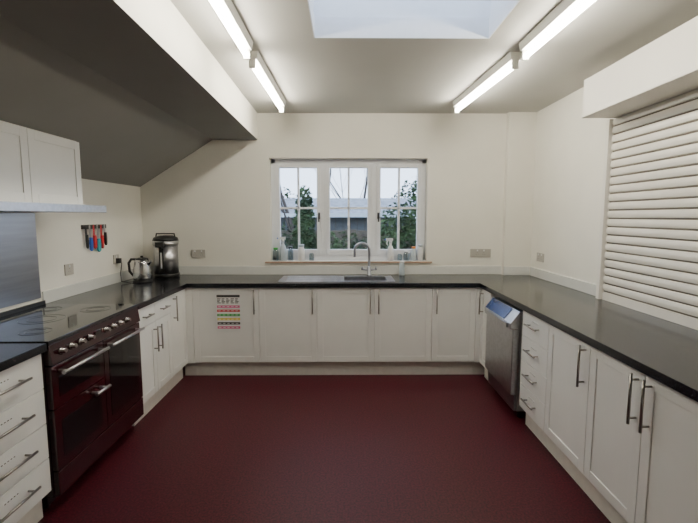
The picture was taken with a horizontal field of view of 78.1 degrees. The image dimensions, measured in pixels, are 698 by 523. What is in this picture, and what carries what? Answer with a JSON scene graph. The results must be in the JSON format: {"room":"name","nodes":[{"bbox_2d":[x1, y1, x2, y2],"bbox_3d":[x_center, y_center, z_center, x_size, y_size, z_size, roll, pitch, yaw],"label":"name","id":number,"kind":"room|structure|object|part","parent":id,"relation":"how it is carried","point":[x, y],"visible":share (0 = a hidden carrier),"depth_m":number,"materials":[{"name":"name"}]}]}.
{"room":"kitchen","nodes":[
{"label":"kitchen","id":0,"kind":"room"},
{"bbox_2d":[0,179,143,311],"bbox_3d":[-2.270,0.065,1.635,0.220,2.590,5.880,0,6,-1],"label":"wall","id":1,"kind":"structure","parent":0,"point":[60,235],"depth_m":3.62,"materials":[{"name":"paint"}]},
{"bbox_2d":[0,120,31,201],"bbox_3d":[-1.993,-0.524,2.211,0.345,0.429,0.485,0,6,-1],"label":"upper cabinet","id":2,"kind":"object","parent":1,"relation":"attached to","point":[15,185],"visible":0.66,"depth_m":2.35,"materials":[{"name":"white wood"}]},
{"bbox_2d":[0,213,40,308],"bbox_3d":[-2.162,0.009,2.535,0.006,0.593,0.920,0,6,-1],"label":"backsplash","id":3,"kind":"structure","parent":1,"relation":"attached to","point":[19,264],"depth_m":2.81,"materials":[{"name":"silver metal"}]},
{"bbox_2d":[0,201,106,212],"bbox_3d":[-1.930,-0.314,2.518,0.473,0.049,0.990,0,6,-1],"label":"hood","id":4,"kind":"object","parent":1,"relation":"attached to","point":[5,206],"visible":1,"depth_m":2.41,"materials":[{"name":"metal"}]},
{"bbox_2d":[25,127,82,204],"bbox_3d":[-1.998,-0.575,2.694,0.345,0.429,0.485,0,6,-1],"label":"upper cabinet","id":5,"kind":"object","parent":1,"relation":"attached to","point":[54,161],"visible":0.57,"depth_m":2.67,"materials":[{"name":"white wood"}]},
{"bbox_2d":[64,263,73,275],"bbox_3d":[-2.170,0.062,3.335,0.012,0.086,0.100,0,6,-1],"label":"wall socket","id":6,"kind":"object","parent":1,"relation":"attached to","point":[68,268],"visible":1,"depth_m":3.32,"materials":[{"name":"plastic"}]},
{"bbox_2d":[42,269,132,302],"bbox_3d":[-2.174,0.177,3.813,0.012,0.090,1.548,0,6,-1],"label":"trim","id":7,"kind":"structure","parent":1,"relation":"attached to","point":[63,292],"depth_m":3.51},
{"bbox_2d":[81,224,107,251],"bbox_3d":[-2.161,-0.197,3.670,0.036,0.234,0.340,0,6,-1],"label":"rack","id":8,"kind":"object","parent":1,"relation":"attached to","point":[94,242],"visible":1,"depth_m":3.65,"materials":[{"name":"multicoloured plastic"}]},
{"bbox_2d":[113,254,118,263],"bbox_3d":[-2.176,-0.020,4.020,0.012,0.086,0.086,0,6,-1],"label":"wall socket","id":9,"kind":"object","parent":1,"relation":"attached to","point":[117,255],"visible":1,"depth_m":4.00,"materials":[{"name":"plastic"}]},
{"bbox_2d":[0,0,257,186],"bbox_3d":[-1.485,-0.849,1.546,1.350,0.754,5.880,0,6,-1],"label":"ceiling","id":10,"kind":"structure","parent":0,"point":[131,82],"depth_m":2.43,"materials":[{"name":"white paint"}]},
{"bbox_2d":[140,113,506,274],"bbox_3d":[-0.133,-0.256,4.688,4.550,2.590,0.220,0,6,-1],"label":"wall","id":11,"kind":"structure","parent":0,"point":[216,200],"depth_m":4.51,"materials":[{"name":"paint"}]},
{"bbox_2d":[191,250,205,257],"bbox_3d":[-1.602,-0.084,4.575,0.146,0.086,0.012,0,6,-1],"label":"wall socket","id":12,"kind":"object","parent":11,"relation":"attached to","point":[195,253],"visible":1,"depth_m":4.57,"materials":[{"name":"plastic"}]},
{"bbox_2d":[275,164,320,254],"bbox_3d":[-0.543,-0.556,4.646,0.480,0.975,0.052,0,6,-1],"label":"casement","id":13,"kind":"object","parent":11,"relation":"attached to","point":[317,251],"visible":0.85,"depth_m":4.62,"materials":[{"name":"white wood"}]},
{"bbox_2d":[151,266,529,274],"bbox_3d":[-0.138,0.098,4.573,4.098,0.090,0.082,0,6,-1],"label":"trim","id":14,"kind":"structure","parent":11,"relation":"attached to","point":[183,270],"depth_m":4.60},
{"bbox_2d":[271,159,425,259],"bbox_3d":[-0.004,-0.553,4.668,1.660,1.085,0.060,0,6,-1],"label":"frame","id":15,"kind":"object","parent":11,"relation":"attached to","point":[323,162],"visible":0.84,"depth_m":4.63,"materials":[{"name":"white wood"}]},
{"bbox_2d":[265,260,431,262],"bbox_3d":[-0.003,-0.001,4.636,1.780,0.020,0.120,0,6,-1],"label":"windowsill","id":16,"kind":"structure","parent":11,"relation":"attached to","point":[272,261],"depth_m":4.59,"materials":[{"name":"wood"}]},
{"bbox_2d":[277,237,286,260],"bbox_3d":[-0.721,-0.137,4.620,0.102,0.254,0.076,0,6,-1],"label":"spray bottle","id":17,"kind":"object","parent":16,"relation":"on","point":[283,252],"visible":1,"depth_m":4.60,"materials":[{"name":"plastic"}]},
{"bbox_2d":[298,244,304,260],"bbox_3d":[-0.513,-0.097,4.627,0.074,0.174,0.074,0,6,-1],"label":"bottle","id":18,"kind":"object","parent":16,"relation":"on","point":[301,251],"visible":1,"depth_m":4.60,"materials":[{"name":"white plastic"}]},
{"bbox_2d":[385,238,393,260],"bbox_3d":[0.434,-0.130,4.632,0.102,0.239,0.076,0,6,-1],"label":"spray bottle","id":19,"kind":"object","parent":16,"relation":"on","point":[390,251],"visible":1,"depth_m":4.61,"materials":[{"name":"white plastic"}]},
{"bbox_2d":[411,246,415,260],"bbox_3d":[0.697,-0.087,4.639,0.056,0.151,0.056,0,6,-1],"label":"soap bottle","id":20,"kind":"object","parent":16,"relation":"on","point":[413,251],"visible":1,"depth_m":4.62,"materials":[{"name":"plastic"}]},
{"bbox_2d":[417,244,422,260],"bbox_3d":[0.767,-0.098,4.638,0.066,0.174,0.066,0,6,-1],"label":"bottle","id":21,"kind":"object","parent":16,"relation":"on","point":[420,246],"visible":1,"depth_m":4.61,"materials":[{"name":"white plastic"}]},
{"bbox_2d":[326,164,371,254],"bbox_3d":[-0.003,-0.557,4.652,0.490,0.975,0.052,0,6,-1],"label":"casement","id":22,"kind":"object","parent":11,"relation":"attached to","point":[329,251],"visible":1,"depth_m":4.63,"materials":[{"name":"white wood"}]},
{"bbox_2d":[376,164,421,254],"bbox_3d":[0.537,-0.557,4.656,0.480,0.975,0.052,0,6,-1],"label":"casement","id":23,"kind":"object","parent":11,"relation":"attached to","point":[379,251],"visible":0.89,"depth_m":4.64,"materials":[{"name":"white wood"}]},
{"bbox_2d":[470,249,490,256],"bbox_3d":[1.406,-0.091,4.603,0.217,0.075,0.012,0,6,-1],"label":"wall socket","id":24,"kind":"object","parent":11,"relation":"attached to","point":[473,252],"visible":1,"depth_m":4.60,"materials":[{"name":"plastic"}]},
{"bbox_2d":[501,112,536,274],"bbox_3d":[1.780,-0.696,4.514,0.285,1.680,0.070,0,6,-1],"label":"pilaster","id":25,"kind":"object","parent":11,"relation":"attached to","point":[521,127],"visible":0.86,"depth_m":4.47,"materials":[{"name":"paint"}]},
{"bbox_2d":[38,366,610,522],"bbox_3d":[-0.105,1.400,1.795,4.550,0.100,6.320,0,6,-1],"label":"floor","id":26,"kind":"structure","parent":0,"point":[448,448],"depth_m":2.70,"materials":[{"name":"plastic"}]},
{"bbox_2d":[0,354,50,522],"bbox_3d":[-1.809,0.901,1.901,0.685,0.870,0.505,0,6,-1],"label":"base cabinet","id":27,"kind":"object","parent":26,"relation":"on","point":[25,479],"visible":0.97,"depth_m":1.99,"materials":[{"name":"white wood"}]},
{"bbox_3d":[-1.487,0.555,1.867,0.041,0.013,0.260,0,6,-1],"label":"handle","id":28,"kind":"part","parent":27,"relation":"part of","materials":[{"name":"silver metal"}]},
{"bbox_3d":[-1.487,0.735,1.886,0.041,0.013,0.260,0,6,-1],"label":"handle","id":29,"kind":"part","parent":27,"relation":"part of","materials":[{"name":"silver metal"}]},
{"bbox_3d":[-1.487,0.913,1.905,0.041,0.013,0.260,0,6,-1],"label":"handle","id":30,"kind":"part","parent":27,"relation":"part of","materials":[{"name":"silver metal"}]},
{"bbox_3d":[-1.487,1.090,1.923,0.041,0.013,0.260,0,6,-1],"label":"handle","id":31,"kind":"part","parent":27,"relation":"part of","materials":[{"name":"silver metal"}]},
{"bbox_3d":[-1.517,0.565,1.868,0.020,0.178,0.501,0,6,-1],"label":"drawer","id":32,"kind":"part","parent":27,"relation":"part of","materials":[{"name":"white wood"}]},
{"bbox_3d":[-1.517,0.745,1.887,0.020,0.176,0.501,0,6,-1],"label":"drawer","id":33,"kind":"part","parent":27,"relation":"part of","materials":[{"name":"white wood"}]},
{"bbox_3d":[-1.517,0.923,1.905,0.020,0.174,0.501,0,6,-1],"label":"drawer","id":34,"kind":"part","parent":27,"relation":"part of","materials":[{"name":"white wood"}]},
{"bbox_3d":[-1.517,1.100,1.924,0.020,0.174,0.501,0,6,-1],"label":"drawer","id":35,"kind":"part","parent":27,"relation":"part of","materials":[{"name":"white wood"}]},
{"bbox_2d":[0,300,144,508],"bbox_3d":[-1.793,0.790,2.628,0.718,0.940,0.929,0,6,-1],"label":"range cooker","id":36,"kind":"object","parent":26,"relation":"on","point":[92,369],"visible":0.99,"depth_m":2.47,"materials":[{"name":"metal"}]},
{"bbox_2d":[0,300,137,344],"bbox_3d":[-1.819,0.345,2.581,0.666,0.045,0.929,0,6,-1],"label":"cooktop","id":37,"kind":"object","parent":36,"relation":"in","point":[38,322],"depth_m":2.58,"materials":[{"name":"black glass"}]},
{"bbox_3d":[-1.499,0.614,2.379,0.034,0.222,0.458,0,6,-1],"label":"grill door","id":38,"kind":"part","parent":36,"relation":"part of","materials":[{"name":"metal"}]},
{"bbox_3d":[-1.499,0.889,2.408,0.034,0.319,0.458,0,6,-1],"label":"oven door","id":39,"kind":"part","parent":36,"relation":"part of","materials":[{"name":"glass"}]},
{"bbox_3d":[-1.459,0.540,2.376,0.054,0.019,0.414,0,6,-1],"label":"rail","id":40,"kind":"part","parent":36,"relation":"part of","materials":[{"name":"metal"}]},
{"bbox_3d":[-1.499,0.420,2.592,0.040,0.103,0.923,0,6,-1],"label":"control panel","id":41,"kind":"part","parent":36,"relation":"part of","materials":[{"name":"metal"}]},
{"bbox_3d":[-1.502,1.093,2.663,0.032,0.129,0.921,0,6,-1],"label":"storage drawer","id":42,"kind":"part","parent":36,"relation":"part of","materials":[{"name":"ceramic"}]},
{"bbox_3d":[-1.460,0.755,2.527,0.054,0.019,0.140,0,6,-1],"label":"rail","id":43,"kind":"part","parent":36,"relation":"part of","materials":[{"name":"metal"}]},
{"bbox_3d":[-1.503,0.727,2.857,0.034,0.547,0.458,0,6,-1],"label":"tall oven door","id":44,"kind":"part","parent":36,"relation":"part of","materials":[{"name":"glass"}]},
{"bbox_3d":[-1.463,0.492,2.828,0.054,0.019,0.414,0,6,-1],"label":"rail","id":45,"kind":"part","parent":36,"relation":"part of","materials":[{"name":"metal"}]},
{"bbox_2d":[132,296,172,425],"bbox_3d":[-1.823,0.744,3.402,0.686,0.870,0.595,0,6,-1],"label":"base cabinet","id":46,"kind":"object","parent":26,"relation":"on","point":[155,339],"visible":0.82,"depth_m":3.38,"materials":[{"name":"white wood"}]},
{"bbox_3d":[-1.529,0.407,3.220,0.020,0.147,0.294,0,6,-1],"label":"drawer","id":47,"kind":"part","parent":46,"relation":"part of","materials":[{"name":"white wood"}]},
{"bbox_3d":[-1.529,0.765,3.257,0.020,0.562,0.294,0,6,-1],"label":"door","id":48,"kind":"part","parent":46,"relation":"part of","materials":[{"name":"white wood"}]},
{"bbox_3d":[-1.501,0.603,3.353,0.042,0.200,0.012,0,6,-1],"label":"handle","id":49,"kind":"part","parent":46,"relation":"part of","materials":[{"name":"silver metal"}]},
{"bbox_3d":[-1.501,0.595,3.427,0.042,0.200,0.012,0,6,-1],"label":"handle","id":50,"kind":"part","parent":46,"relation":"part of","materials":[{"name":"silver metal"}]},
{"bbox_3d":[-1.532,0.376,3.516,0.020,0.147,0.294,0,6,-1],"label":"drawer","id":51,"kind":"part","parent":46,"relation":"part of","materials":[{"name":"white wood"}]},
{"bbox_3d":[-1.532,0.734,3.553,0.020,0.562,0.294,0,6,-1],"label":"door","id":52,"kind":"part","parent":46,"relation":"part of","materials":[{"name":"white wood"}]},
{"bbox_2d":[167,289,187,391],"bbox_3d":[-1.827,0.694,3.874,0.686,0.870,0.355,0,6,-1],"label":"base cabinet","id":53,"kind":"object","parent":26,"relation":"on","point":[177,300],"visible":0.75,"depth_m":3.87,"materials":[{"name":"white wood"}]},
{"bbox_3d":[-1.504,0.407,3.729,0.042,0.220,0.012,0,6,-1],"label":"handle","id":54,"kind":"part","parent":53,"relation":"part of","materials":[{"name":"silver metal"}]},
{"bbox_2d":[46,274,697,401],"bbox_3d":[-0.113,0.372,2.586,4.110,0.040,4.067,0,6,-1],"label":"countertop","id":55,"kind":"structure","parent":53,"relation":"on","point":[665,351],"depth_m":3.04,"materials":[{"name":"black stone"}]},
{"bbox_2d":[116,256,152,282],"bbox_3d":[-2.015,0.072,4.047,0.300,0.250,0.175,-4,7,-33],"label":"electric kettle","id":56,"kind":"object","parent":55,"relation":"on","point":[142,273],"visible":1,"depth_m":4.02,"materials":[{"name":"silver metal"}]},
{"bbox_3d":[-2.099,0.084,4.015,0.141,0.227,0.076,0,6,-1],"label":"power cord","id":57,"kind":"part","parent":56,"relation":"part of","materials":[{"name":"black plastic"}]},
{"bbox_3d":[-2.002,0.047,4.079,0.194,0.207,0.116,0,6,-1],"label":"lid and handle","id":58,"kind":"part","parent":56,"relation":"part of","materials":[{"name":"black plastic"}]},
{"bbox_2d":[152,233,179,278],"bbox_3d":[-1.871,-0.064,4.383,0.250,0.451,0.285,0,6,-1],"label":"urn","id":59,"kind":"object","parent":55,"relation":"on","point":[165,247],"visible":1,"depth_m":4.31,"materials":[{"name":"silver metal"}]},
{"bbox_3d":[-1.871,-0.023,4.405,0.234,0.285,0.234,0,6,-1],"label":"tank","id":60,"kind":"part","parent":59,"relation":"part of","materials":[{"name":"metal"}]},
{"bbox_2d":[278,242,394,281],"bbox_3d":[-0.119,0.088,4.289,1.120,0.548,0.415,0,6,-1],"label":"sink","id":61,"kind":"object","parent":55,"relation":"in","point":[368,278],"visible":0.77,"depth_m":4.40,"materials":[{"name":"metal"}]},
{"bbox_2d":[353,242,376,275],"bbox_3d":[0.168,-0.027,4.460,0.245,0.354,0.056,0,6,-1],"label":"tap","id":62,"kind":"object","parent":55,"relation":"on","point":[368,269],"depth_m":4.45,"materials":[{"name":"metal"}]},
{"bbox_2d":[399,261,404,275],"bbox_3d":[0.558,0.071,4.538,0.060,0.151,0.060,0,6,-1],"label":"bottle","id":63,"kind":"object","parent":55,"relation":"on","point":[401,266],"visible":1,"depth_m":4.51,"materials":[{"name":"plastic"}]},
{"bbox_2d":[185,288,196,374],"bbox_3d":[-1.525,0.670,4.096,0.114,0.870,0.075,0,6,-1],"label":"cabinet filler","id":64,"kind":"object","parent":26,"relation":"on","point":[191,366],"visible":0.64,"depth_m":4.06,"materials":[{"name":"white wood"}]},
{"bbox_2d":[192,288,261,374],"bbox_3d":[-1.159,0.645,4.336,0.620,0.870,0.630,0,6,-1],"label":"base cabinet","id":65,"kind":"object","parent":26,"relation":"on","point":[216,352],"visible":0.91,"depth_m":4.07,"materials":[{"name":"white wood"}]},
{"bbox_2d":[215,294,241,330],"bbox_3d":[-1.132,0.478,4.040,0.240,0.355,0.002,0,6,-1],"label":"notice sheet","id":66,"kind":"object","parent":65,"relation":"attached to","point":[228,306],"visible":1,"depth_m":4.04,"materials":[{"name":"white paper"}]},
{"bbox_3d":[-0.887,0.378,4.014,0.013,0.230,0.041,0,6,-1],"label":"handle","id":67,"kind":"part","parent":65,"relation":"part of","materials":[{"name":"silver metal"}]},
{"bbox_2d":[259,288,317,374],"bbox_3d":[-0.577,0.645,4.341,0.545,0.870,0.630,0,6,-1],"label":"base cabinet","id":68,"kind":"object","parent":26,"relation":"on","point":[287,316],"visible":0.95,"depth_m":4.07,"materials":[{"name":"white wood"}]},
{"bbox_2d":[317,288,373,374],"bbox_3d":[-0.034,0.644,4.346,0.540,0.870,0.630,0,6,-1],"label":"base cabinet","id":69,"kind":"object","parent":26,"relation":"on","point":[345,316],"visible":0.96,"depth_m":4.08,"materials":[{"name":"white wood"}]},
{"bbox_2d":[373,287,431,374],"bbox_3d":[0.508,0.644,4.351,0.545,0.870,0.630,0,6,-1],"label":"base cabinet","id":70,"kind":"object","parent":26,"relation":"on","point":[402,315],"visible":0.96,"depth_m":4.08,"materials":[{"name":"white wood"}]},
{"bbox_3d":[0.278,0.376,4.024,0.013,0.230,0.041,0,6,-1],"label":"handle","id":71,"kind":"part","parent":70,"relation":"part of","materials":[{"name":"silver metal"}]},
{"bbox_2d":[430,287,475,374],"bbox_3d":[0.988,0.643,4.355,0.415,0.870,0.630,0,6,-1],"label":"base cabinet","id":72,"kind":"object","parent":26,"relation":"on","point":[453,308],"visible":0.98,"depth_m":4.08,"materials":[{"name":"white wood"}]},
{"bbox_3d":[0.823,0.376,4.030,0.013,0.230,0.041,0,6,-1],"label":"handle","id":73,"kind":"part","parent":72,"relation":"part of","materials":[{"name":"silver metal"}]},
{"bbox_2d":[472,287,484,373],"bbox_3d":[1.258,0.668,4.122,0.118,0.870,0.075,0,6,-1],"label":"cabinet filler","id":74,"kind":"object","parent":26,"relation":"on","point":[477,367],"visible":0.61,"depth_m":4.09,"materials":[{"name":"white wood"}]},
{"bbox_2d":[479,289,496,379],"bbox_3d":[1.562,0.686,3.950,0.716,0.870,0.265,0,6,-1],"label":"base cabinet","id":75,"kind":"object","parent":26,"relation":"on","point":[486,296],"visible":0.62,"depth_m":4.00,"materials":[{"name":"white wood"}]},
{"bbox_3d":[1.224,0.381,3.983,0.042,0.220,0.012,0,6,-1],"label":"handle","id":76,"kind":"part","parent":75,"relation":"part of","materials":[{"name":"silver metal"}]},
{"bbox_2d":[485,297,523,417],"bbox_3d":[1.520,0.753,3.492,0.697,0.833,0.590,0,6,-1],"label":"dishwasher","id":77,"kind":"object","parent":26,"relation":"on","point":[504,323],"visible":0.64,"depth_m":3.33,"materials":[{"name":"metal"}]},
{"bbox_3d":[1.209,0.402,3.462,0.076,0.128,0.510,0,6,-1],"label":"handle and display","id":78,"kind":"part","parent":77,"relation":"part of","materials":[{"name":"metal"}]},
{"bbox_3d":[1.229,0.784,3.493,0.050,0.630,0.590,0,6,-1],"label":"door","id":79,"kind":"part","parent":77,"relation":"part of","materials":[{"name":"metal"}]},
{"bbox_3d":[1.219,0.402,3.452,0.070,0.128,0.590,0,6,-1],"label":"control panel","id":80,"kind":"part","parent":77,"relation":"part of","materials":[{"name":"metal"}]},
{"bbox_2d":[519,310,551,452],"bbox_3d":[1.571,0.792,2.943,0.715,0.870,0.400,0,6,-1],"label":"base cabinet","id":81,"kind":"object","parent":26,"relation":"on","point":[535,331],"visible":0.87,"depth_m":2.91,"materials":[{"name":"white wood"}]},
{"bbox_3d":[1.234,0.981,2.960,0.041,0.013,0.170,0,6,-1],"label":"handle","id":82,"kind":"part","parent":81,"relation":"part of","materials":[{"name":"silver metal"}]},
{"bbox_3d":[1.234,0.804,2.942,0.041,0.013,0.170,0,6,-1],"label":"handle","id":83,"kind":"part","parent":81,"relation":"part of","materials":[{"name":"silver metal"}]},
{"bbox_3d":[1.234,0.626,2.923,0.041,0.013,0.170,0,6,-1],"label":"handle","id":84,"kind":"part","parent":81,"relation":"part of","materials":[{"name":"silver metal"}]},
{"bbox_3d":[1.234,0.446,2.904,0.041,0.013,0.170,0,6,-1],"label":"handle","id":85,"kind":"part","parent":81,"relation":"part of","materials":[{"name":"silver metal"}]},
{"bbox_3d":[1.264,0.991,2.962,0.020,0.174,0.396,0,6,-1],"label":"drawer","id":86,"kind":"part","parent":81,"relation":"part of","materials":[{"name":"white wood"}]},
{"bbox_3d":[1.264,0.814,2.943,0.020,0.174,0.396,0,6,-1],"label":"drawer","id":87,"kind":"part","parent":81,"relation":"part of","materials":[{"name":"white wood"}]},
{"bbox_3d":[1.264,0.636,2.924,0.020,0.176,0.396,0,6,-1],"label":"drawer","id":88,"kind":"part","parent":81,"relation":"part of","materials":[{"name":"white wood"}]},
{"bbox_3d":[1.264,0.456,2.905,0.020,0.178,0.396,0,6,-1],"label":"drawer","id":89,"kind":"part","parent":81,"relation":"part of","materials":[{"name":"white wood"}]},
{"bbox_2d":[544,324,592,499],"bbox_3d":[1.575,0.837,2.516,0.716,0.870,0.460,0,6,-1],"label":"base cabinet","id":90,"kind":"object","parent":26,"relation":"on","point":[568,364],"visible":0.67,"depth_m":2.48,"materials":[{"name":"white wood"}]},
{"bbox_3d":[1.240,0.558,2.297,0.042,0.230,0.012,0,6,-1],"label":"handle","id":91,"kind":"part","parent":90,"relation":"part of","materials":[{"name":"silver metal"}]},
{"bbox_2d":[583,346,645,522],"bbox_3d":[1.579,0.882,2.083,0.716,0.870,0.410,0,6,-1],"label":"base cabinet","id":92,"kind":"object","parent":26,"relation":"on","point":[613,439],"visible":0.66,"depth_m":2.06,"materials":[{"name":"white wood"}]},
{"bbox_3d":[1.244,0.601,1.885,0.042,0.230,0.012,0,6,-1],"label":"handle","id":93,"kind":"part","parent":92,"relation":"part of","materials":[{"name":"silver metal"}]},
{"bbox_2d":[635,375,697,522],"bbox_3d":[1.583,0.925,1.676,0.716,0.870,0.410,0,6,-1],"label":"base cabinet","id":94,"kind":"object","parent":26,"relation":"on","point":[667,492],"visible":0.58,"depth_m":1.72,"materials":[{"name":"white wood"}]},
{"bbox_3d":[1.244,0.610,1.805,0.042,0.230,0.012,0,6,-1],"label":"handle","id":95,"kind":"part","parent":94,"relation":"part of","materials":[{"name":"silver metal"}]},
{"bbox_3d":[-1.804,0.954,1.396,0.685,0.870,0.510,0,6,-1],"label":"base cabinet","id":96,"kind":"object","parent":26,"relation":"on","visible":0},
{"bbox_2d":[0,343,46,371],"bbox_3d":[-1.821,0.477,1.579,0.677,0.040,1.075,0,6,-1],"label":"countertop","id":97,"kind":"structure","parent":96,"relation":"on","point":[11,354],"depth_m":2.00,"materials":[{"name":"black stone"}]},
{"bbox_2d":[170,0,697,113],"bbox_3d":[-0.105,-1.285,1.513,4.550,0.120,6.320,0,6,-1],"label":"ceiling","id":98,"kind":"structure","parent":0,"point":[313,75],"depth_m":2.89,"materials":[{"name":"paint"}]},
{"bbox_2d":[209,0,252,59],"bbox_3d":[-0.620,-1.226,2.027,0.080,0.104,1.220,0,6,-1],"label":"fluorescent light","id":99,"kind":"object","parent":98,"relation":"attached to","point":[228,14],"visible":1,"depth_m":2.27,"materials":[{"name":"white plastic"}]},
{"bbox_2d":[248,51,285,112],"bbox_3d":[-0.625,-1.368,3.380,0.080,0.104,1.220,0,6,0],"label":"fluorescent light","id":100,"kind":"object","parent":98,"relation":"attached to","point":[256,62],"visible":0.95,"depth_m":3.15,"materials":[{"name":"white plastic"}]},
{"bbox_2d":[307,0,519,38],"bbox_3d":[0.318,-1.485,2.331,1.152,0.346,0.560,0,6,-1],"label":"rooflight","id":101,"kind":"object","parent":98,"relation":"attached to","point":[407,19],"visible":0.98,"depth_m":2.56,"materials":[{"name":"clear glass"}]},
{"bbox_2d":[453,52,521,112],"bbox_3d":[1.042,-1.369,3.395,0.080,0.104,1.222,0,6,-4],"label":"fluorescent light","id":102,"kind":"object","parent":98,"relation":"attached to","point":[510,62],"visible":0.99,"depth_m":3.18,"materials":[{"name":"white plastic"}]},
{"bbox_2d":[519,0,595,60],"bbox_3d":[1.098,-1.227,2.043,0.080,0.104,1.220,0,6,-1],"label":"fluorescent light","id":103,"kind":"object","parent":98,"relation":"attached to","point":[566,11],"visible":1,"depth_m":2.27,"materials":[{"name":"white plastic"}]},
{"bbox_2d":[530,87,613,283],"bbox_3d":[2.060,0.060,1.675,0.220,2.590,5.880,0,6,-1],"label":"wall","id":104,"kind":"structure","parent":0,"point":[570,148],"depth_m":3.78,"materials":[{"name":"paint"}]},
{"bbox_2d":[536,252,543,261],"bbox_3d":[1.919,-0.042,4.317,0.012,0.086,0.146,0,6,-1],"label":"wall socket","id":105,"kind":"object","parent":104,"relation":"attached to","point":[540,256],"visible":1,"depth_m":4.30,"materials":[{"name":"plastic"}]},
{"bbox_2d":[530,267,595,295],"bbox_3d":[1.923,0.166,3.922,0.012,0.090,1.250,0,6,-1],"label":"trim","id":106,"kind":"structure","parent":104,"relation":"attached to","point":[586,287],"depth_m":3.81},
{"bbox_2d":[581,16,697,329],"bbox_3d":[1.806,-0.373,1.938,0.279,1.575,2.500,0,6,-1],"label":"roller shutter","id":107,"kind":"object","parent":104,"relation":"attached to","point":[648,250],"visible":1,"depth_m":2.64,"materials":[{"name":"paint"}]},
{"label":"outside","id":108,"kind":"structure","parent":0,"visible":0},
{"bbox_3d":[-0.133,0.315,14.512,28.000,0.100,19.200,0,6,-1],"label":"ground","id":109,"kind":"structure","parent":108,"visible":0},
{"bbox_2d":[280,184,293,231],"bbox_3d":[-1.968,-2.539,9.629,2.736,6.608,3.060,-2,6,-20],"label":"bare tree","id":110,"kind":"object","parent":109,"relation":"on","point":[289,221],"visible":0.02,"depth_m":8.90,"materials":[{"name":"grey plant"}]},
{"bbox_2d":[310,168,367,197],"bbox_3d":[0.345,-3.360,11.335,5.236,7.897,4.627,-6,8,-43],"label":"bare tree","id":111,"kind":"object","parent":109,"relation":"on","point":[365,183],"visible":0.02,"depth_m":11.22,"materials":[{"name":"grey plant"}]},
{"bbox_2d":[281,229,413,248],"bbox_3d":[-0.079,0.117,8.644,12.000,1.520,0.070,0,6,-1],"label":"fence","id":112,"kind":"object","parent":109,"relation":"on","point":[361,234],"visible":0.03,"depth_m":8.54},
{"bbox_2d":[281,198,415,245],"bbox_3d":[-0.143,-0.377,10.090,3.400,2.200,2.250,0,6,-1],"label":"garden shed","id":113,"kind":"object","parent":109,"relation":"on","point":[338,218],"visible":0.2,"depth_m":9.17,"materials":[{"name":"wood"}]},
{"bbox_2d":[281,178,416,248],"bbox_3d":[-0.162,-0.369,7.966,4.437,2.718,0.917,1,6,5],"label":"ivy hedge","id":114,"kind":"object","parent":109,"relation":"on","point":[307,236],"visible":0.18,"depth_m":7.83,"materials":[{"name":"green plant"}]},
{"bbox_2d":[284,176,416,197],"bbox_3d":[-0.018,-0.953,12.243,6.232,3.001,1.481,0,6,-1],"label":"bush","id":115,"kind":"object","parent":109,"relation":"on","point":[402,194],"visible":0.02,"depth_m":12.05,"materials":[{"name":"green plant"}]}
]}

